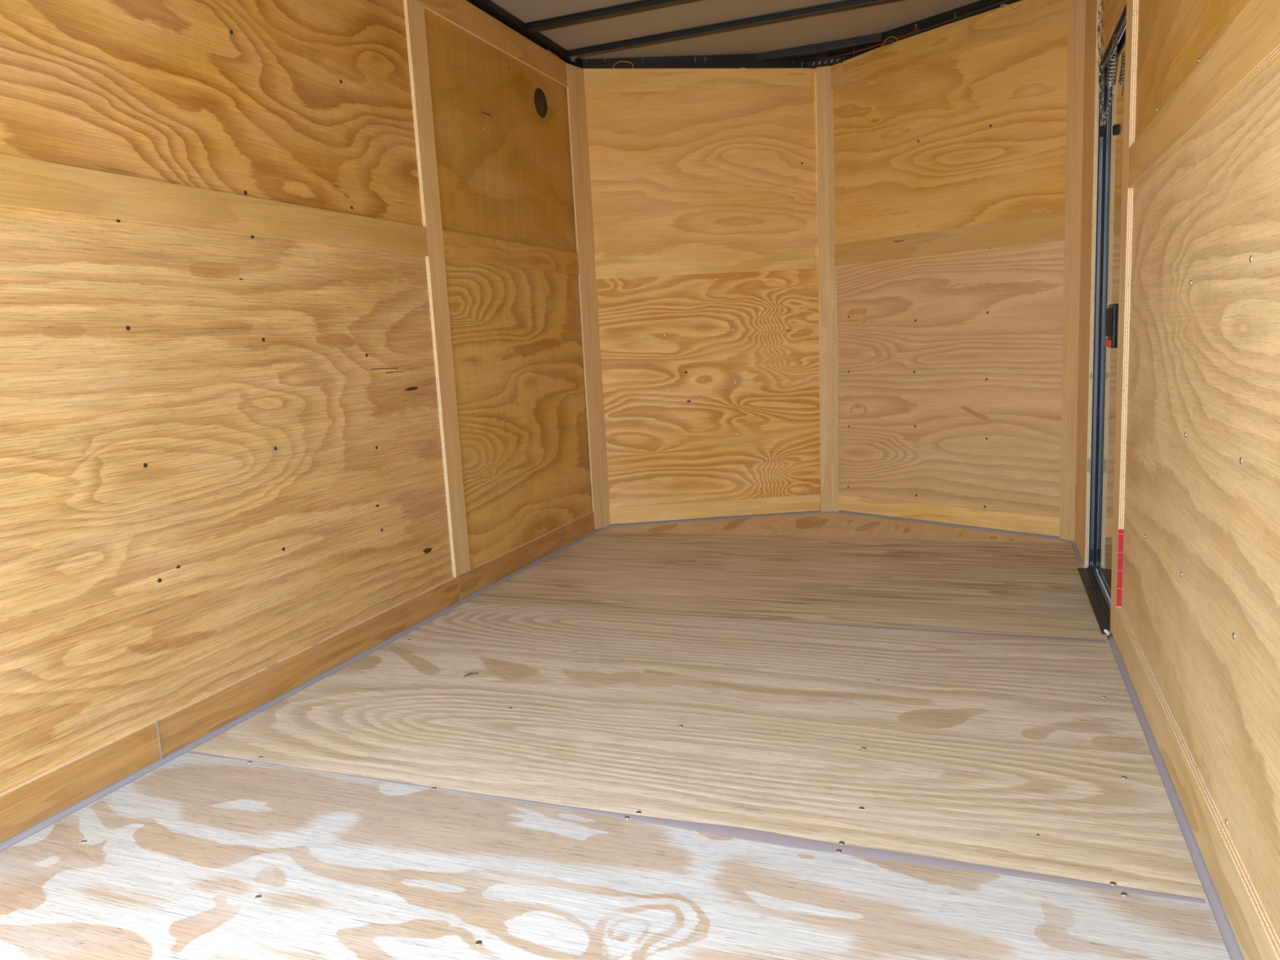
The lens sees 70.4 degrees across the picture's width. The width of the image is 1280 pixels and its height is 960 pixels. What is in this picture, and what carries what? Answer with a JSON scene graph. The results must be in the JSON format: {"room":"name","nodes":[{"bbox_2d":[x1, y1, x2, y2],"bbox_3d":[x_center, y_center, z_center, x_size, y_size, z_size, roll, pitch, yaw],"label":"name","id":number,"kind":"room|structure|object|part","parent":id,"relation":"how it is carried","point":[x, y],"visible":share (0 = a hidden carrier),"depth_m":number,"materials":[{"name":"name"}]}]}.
{"room":"cargo space","nodes":[
{"label":"cargo space","id":0,"kind":"room"},
{"bbox_2d":[0,0,592,793],"bbox_3d":[-0.921,-0.526,2.572,0.051,2.190,3.760,0,9,21],"label":"wall","id":1,"kind":"structure","parent":0,"point":[221,460],"depth_m":2.30,"materials":[{"name":"brown wood"}]},
{"bbox_3d":[-1.165,-1.035,1.874,0.012,0.868,2.463,0,9,21],"label":"panel","id":2,"kind":"part","parent":1,"relation":"part of","materials":[{"name":"brown wood"}]},
{"bbox_2d":[0,154,428,256],"bbox_3d":[-1.139,-0.602,1.912,0.012,0.094,2.414,0,9,21],"label":"trim","id":3,"kind":"structure","parent":1,"relation":"attached to","point":[24,183],"depth_m":2.11,"materials":[{"name":"brown wood"}]},
{"bbox_3d":[-1.109,0.012,2.034,0.012,1.250,2.463,0,9,21],"label":"panel","id":4,"kind":"part","parent":1,"relation":"part of","materials":[{"name":"brown wood"}]},
{"bbox_2d":[0,511,595,843],"bbox_3d":[-0.861,0.487,2.654,0.014,0.098,3.630,0,9,21],"label":"baseboard","id":5,"kind":"structure","parent":1,"relation":"attached to","point":[28,803],"depth_m":2.26,"materials":[{"name":"brown wood"}]},
{"bbox_2d":[403,0,470,577],"bbox_3d":[-0.687,-0.612,3.100,0.012,1.919,0.098,0,9,21],"label":"trim","id":6,"kind":"structure","parent":1,"relation":"attached to","point":[414,11],"depth_m":3.08,"materials":[{"name":"brown wood"}]},
{"bbox_2d":[414,0,567,86],"bbox_3d":[-0.968,-1.507,2.350,0.012,0.100,3.630,0,9,21],"label":"trim","id":7,"kind":"structure","parent":1,"relation":"attached to","point":[462,14],"depth_m":3.46,"materials":[{"name":"brown wood"}]},
{"bbox_3d":[-0.508,-1.333,3.595,0.012,0.868,1.266,0,9,21],"label":"panel","id":8,"kind":"part","parent":1,"relation":"part of","materials":[{"name":"brown wood"}]},
{"bbox_2d":[442,230,578,274],"bbox_3d":[-0.483,-0.899,3.632,0.012,0.094,1.118,0,9,21],"label":"trim","id":9,"kind":"structure","parent":1,"relation":"attached to","point":[457,246],"depth_m":3.52,"materials":[{"name":"brown wood"}]},
{"bbox_3d":[-0.452,-0.286,3.754,0.012,1.250,1.266,0,9,21],"label":"panel","id":10,"kind":"part","parent":1,"relation":"part of","materials":[{"name":"brown wood"}]},
{"bbox_2d":[534,88,546,117],"bbox_3d":[-0.416,-1.584,3.812,0.002,0.116,0.116,0,9,21],"label":"air vent","id":11,"kind":"object","parent":1,"relation":"in","point":[540,102],"visible":1,"depth_m":3.81,"materials":[{"name":"black paint"}]},
{"bbox_2d":[0,510,1084,852],"bbox_3d":[0.217,0.489,2.557,2.078,0.012,4.210,0,9,21],"label":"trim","id":12,"kind":"structure","parent":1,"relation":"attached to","point":[56,817],"depth_m":2.65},
{"bbox_2d":[566,62,609,529],"bbox_3d":[-0.238,-0.809,4.228,0.010,2.118,0.124,3,11,34],"label":"trim","id":13,"kind":"structure","parent":1,"relation":"attached to","point":[576,102],"depth_m":4.21,"materials":[{"name":"brown wood"}]},
{"bbox_2d":[0,512,1231,959],"bbox_3d":[0.223,0.530,2.566,2.204,0.107,4.218,0,9,21],"label":"floor","id":14,"kind":"structure","parent":0,"point":[820,735],"depth_m":1.81,"materials":[{"name":"brown wood"}]},
{"bbox_2d":[463,672,478,676],"bbox_3d":[-0.468,0.535,2.507,0.043,0.005,0.011,-8,10,-29],"label":"wood splinter","id":15,"kind":"object","parent":14,"relation":"on","point":[469,673],"visible":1,"depth_m":2.51,"materials":[{"name":"beige wood"}]},
{"bbox_3d":[0.138,0.583,2.343,2.204,0.078,3.730,0,9,21],"label":"frame","id":16,"kind":"part","parent":14,"relation":"part of","materials":[{"name":"black paint"}]},
{"bbox_2d":[585,68,821,510],"bbox_3d":[0.315,-0.866,4.334,1.111,2.200,0.046,-4,9,-4],"label":"wall","id":17,"kind":"structure","parent":0,"point":[711,381],"depth_m":4.31,"materials":[{"name":"brown wood"}]},
{"bbox_2d":[613,61,633,69],"bbox_3d":[-0.077,-1.884,4.124,0.092,0.037,0.003,-4,9,-4],"label":"wire loop","id":18,"kind":"object","parent":17,"relation":"attached to","point":[619,61],"visible":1,"depth_m":4.12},
{"bbox_2d":[583,67,810,93],"bbox_3d":[0.265,-1.845,4.160,1.051,0.108,0.005,-4,9,-4],"label":"trim","id":19,"kind":"structure","parent":17,"relation":"attached to","point":[596,80],"depth_m":4.16,"materials":[{"name":"brown wood"}]},
{"bbox_3d":[0.292,-1.469,4.226,1.091,0.873,0.012,-4,9,-4],"label":"panel","id":20,"kind":"part","parent":17,"relation":"part of","materials":[{"name":"brown wood"}]},
{"bbox_2d":[594,248,814,279],"bbox_3d":[0.309,-1.023,4.285,1.051,0.097,0.005,-4,9,-4],"label":"trim","id":21,"kind":"structure","parent":17,"relation":"attached to","point":[622,267],"depth_m":4.28,"materials":[{"name":"brown wood"}]},
{"bbox_3d":[0.348,-0.422,4.386,1.091,1.245,0.012,-4,9,-4],"label":"panel","id":22,"kind":"part","parent":17,"relation":"part of","materials":[{"name":"brown wood"}]},
{"bbox_2d":[608,493,820,524],"bbox_3d":[0.371,0.149,4.464,1.051,0.092,0.005,-4,9,-4],"label":"baseboard","id":23,"kind":"structure","parent":17,"relation":"attached to","point":[631,514],"depth_m":4.46,"materials":[{"name":"brown wood"}]},
{"bbox_2d":[466,0,1022,68],"bbox_3d":[0.122,-1.611,2.273,2.204,0.113,4.290,0,9,21],"label":"ceiling","id":24,"kind":"structure","parent":0,"point":[582,33],"depth_m":3.77,"materials":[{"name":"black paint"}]},
{"bbox_3d":[-0.965,-1.587,2.394,0.075,0.042,3.740,0,9,21],"label":"rail","id":25,"kind":"part","parent":24,"relation":"part of","materials":[{"name":"black metal"}]},
{"bbox_3d":[-0.300,-1.887,4.124,0.075,0.042,0.055,0,9,21],"label":"nose rail","id":26,"kind":"part","parent":24,"relation":"part of","materials":[{"name":"black metal"}]},
{"bbox_3d":[0.260,-1.899,4.177,1.111,0.093,0.044,-4,9,-4],"label":"nose rail","id":27,"kind":"part","parent":24,"relation":"part of","materials":[{"name":"black metal"}]},
{"bbox_3d":[0.854,-1.936,4.210,0.094,0.093,0.030,-1,9,15],"label":"nose rail","id":28,"kind":"part","parent":24,"relation":"part of","materials":[{"name":"black metal"}]},
{"bbox_2d":[817,28,919,59],"bbox_3d":[0.916,-1.945,4.098,0.004,0.061,0.774,-11,12,-42],"label":"cable","id":29,"kind":"object","parent":24,"relation":"attached to","point":[918,28],"visible":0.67,"depth_m":4.00,"materials":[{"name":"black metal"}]},
{"bbox_2d":[826,0,1008,58],"bbox_3d":[1.118,-1.919,3.910,0.004,0.037,1.046,-11,12,-42],"label":"cable","id":30,"kind":"object","parent":24,"relation":"attached to","point":[1006,0],"visible":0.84,"depth_m":3.78,"materials":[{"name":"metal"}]},
{"bbox_3d":[1.257,-1.893,3.791,0.044,0.093,1.142,-11,12,-42],"label":"nose rail","id":31,"kind":"part","parent":24,"relation":"part of","materials":[{"name":"black metal"}]},
{"bbox_2d":[832,22,1068,517],"bbox_3d":[1.311,-0.860,3.948,0.046,2.200,1.142,-11,12,-42],"label":"wall","id":32,"kind":"structure","parent":0,"point":[950,364],"depth_m":3.88,"materials":[{"name":"brown wood"}]},
{"bbox_2d":[816,65,839,511],"bbox_3d":[0.899,-0.872,4.337,0.113,2.090,0.008,-1,9,11],"label":"trim","id":33,"kind":"structure","parent":32,"relation":"attached to","point":[828,314],"depth_m":4.33,"materials":[{"name":"brown wood"}]},
{"bbox_2d":[882,36,897,45],"bbox_3d":[1.086,-1.905,3.942,0.012,0.038,0.078,-11,12,-41],"label":"wire loop","id":34,"kind":"object","parent":32,"relation":"attached to","point":[891,43],"visible":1,"depth_m":3.94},
{"bbox_2d":[830,0,1068,89],"bbox_3d":[1.241,-1.822,3.784,0.005,0.126,1.082,-11,12,-42],"label":"trim","id":35,"kind":"structure","parent":32,"relation":"attached to","point":[1001,24],"depth_m":3.73,"materials":[{"name":"brown wood"}]},
{"bbox_2d":[839,494,1059,536],"bbox_3d":[1.347,0.156,4.087,0.005,0.088,1.082,-11,12,-42],"label":"baseboard","id":36,"kind":"structure","parent":32,"relation":"attached to","point":[1014,522],"depth_m":4.03,"materials":[{"name":"brown wood"}]},
{"bbox_2d":[834,213,1065,266],"bbox_3d":[1.284,-1.023,3.906,0.006,0.099,1.082,-11,12,-42],"label":"trim","id":37,"kind":"structure","parent":32,"relation":"attached to","point":[1046,228],"depth_m":3.85,"materials":[{"name":"brown wood"}]},
{"bbox_3d":[1.328,-0.415,3.999,0.012,1.245,1.122,-11,12,-42],"label":"panel","id":38,"kind":"part","parent":32,"relation":"part of","materials":[{"name":"brown wood"}]},
{"bbox_3d":[1.272,-1.458,3.840,0.012,0.865,1.122,-11,12,-42],"label":"panel","id":39,"kind":"part","parent":32,"relation":"part of","materials":[{"name":"brown wood"}]},
{"bbox_2d":[1000,3,1021,9],"bbox_3d":[1.448,-1.849,3.540,0.012,0.036,0.086,-11,12,-42],"label":"wire loop","id":40,"kind":"object","parent":32,"relation":"attached to","point":[1003,4],"visible":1,"depth_m":3.55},
{"bbox_2d":[1059,0,1085,541],"bbox_3d":[1.667,-0.799,3.494,0.008,2.120,0.094,-5,9,-11],"label":"trim","id":41,"kind":"structure","parent":32,"relation":"attached to","point":[1077,8],"depth_m":3.49,"materials":[{"name":"brown wood"}]},
{"bbox_2d":[1075,0,1279,940],"bbox_3d":[1.083,-0.516,1.809,0.068,2.190,3.760,0,9,21],"label":"wall","id":42,"kind":"structure","parent":0,"point":[1201,586],"depth_m":1.52,"materials":[{"name":"brown wood"}]},
{"bbox_3d":[1.607,-0.761,3.260,0.012,2.120,0.400,0,9,21],"label":"jamb panel","id":43,"kind":"part","parent":42,"relation":"part of","materials":[{"name":"brown wood"}]},
{"bbox_2d":[1077,3,1126,634],"bbox_3d":[1.436,-0.480,2.778,0.085,1.730,0.780,0,9,21],"label":"door","id":44,"kind":"structure","parent":42,"relation":"in","point":[1110,135],"depth_m":2.92,"materials":[{"name":"metal"}]},
{"bbox_3d":[1.433,-0.419,2.776,0.010,0.020,0.100,0,9,21],"label":"latch lever","id":45,"kind":"part","parent":44,"relation":"part of","materials":[{"name":"red plastic"}]},
{"bbox_3d":[1.458,-0.469,2.759,0.030,1.670,0.732,0,9,21],"label":"panel","id":46,"kind":"part","parent":44,"relation":"part of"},
{"bbox_2d":[1105,32,1119,97],"bbox_3d":[1.391,-1.219,2.665,0.028,0.142,0.195,0,9,21],"label":"spring","id":47,"kind":"object","parent":44,"relation":"attached to","point":[1115,57],"visible":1,"depth_m":2.69,"materials":[{"name":"metal"}]},
{"bbox_3d":[1.383,-1.231,2.651,0.009,0.114,0.168,0,9,21],"label":"rod","id":48,"kind":"part","parent":47,"relation":"part of","materials":[{"name":"metal"}]},
{"bbox_3d":[1.388,-1.230,2.649,0.009,0.114,0.168,0,9,21],"label":"rod","id":49,"kind":"part","parent":47,"relation":"part of","materials":[{"name":"metal"}]},
{"bbox_2d":[1097,0,1114,126],"bbox_3d":[1.368,-1.306,2.663,0.014,0.508,0.361,0,9,21],"label":"chain","id":50,"kind":"object","parent":42,"relation":"hanging from","point":[1100,13],"visible":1,"depth_m":2.77,"materials":[{"name":"metal"}]},
{"bbox_3d":[1.377,-1.515,2.614,0.012,0.412,0.711,0,9,21],"label":"header panel","id":51,"kind":"part","parent":42,"relation":"part of","materials":[{"name":"brown wood"}]},
{"bbox_2d":[1110,0,1138,641],"bbox_3d":[1.264,-0.605,2.362,0.012,2.120,0.119,0,9,21],"label":"trim","id":52,"kind":"structure","parent":42,"relation":"attached to","point":[1132,6],"depth_m":2.36,"materials":[{"name":"brown wood"}]},
{"bbox_2d":[1106,632,1244,959],"bbox_3d":[0.878,0.631,1.397,0.016,0.012,2.490,0,9,21],"label":"trim","id":53,"kind":"structure","parent":42,"relation":"attached to","point":[1233,950],"depth_m":1.58,"materials":[{"name":"grey metal"}]},
{"bbox_3d":[0.809,-1.026,1.126,0.012,0.868,2.470,0,9,21],"label":"panel","id":54,"kind":"part","parent":42,"relation":"part of","materials":[{"name":"brown wood"}]},
{"bbox_2d":[1115,607,1279,959],"bbox_3d":[0.873,0.590,1.348,0.012,0.108,2.409,0,9,21],"label":"baseboard","id":55,"kind":"structure","parent":42,"relation":"attached to","point":[1255,935],"depth_m":1.48,"materials":[{"name":"brown wood"}]},
{"bbox_2d":[1128,0,1279,187],"bbox_3d":[0.810,-0.592,1.168,0.012,0.097,2.409,0,9,21],"label":"trim","id":56,"kind":"structure","parent":42,"relation":"attached to","point":[1251,41],"depth_m":1.43,"materials":[{"name":"brown wood"}]}
]}

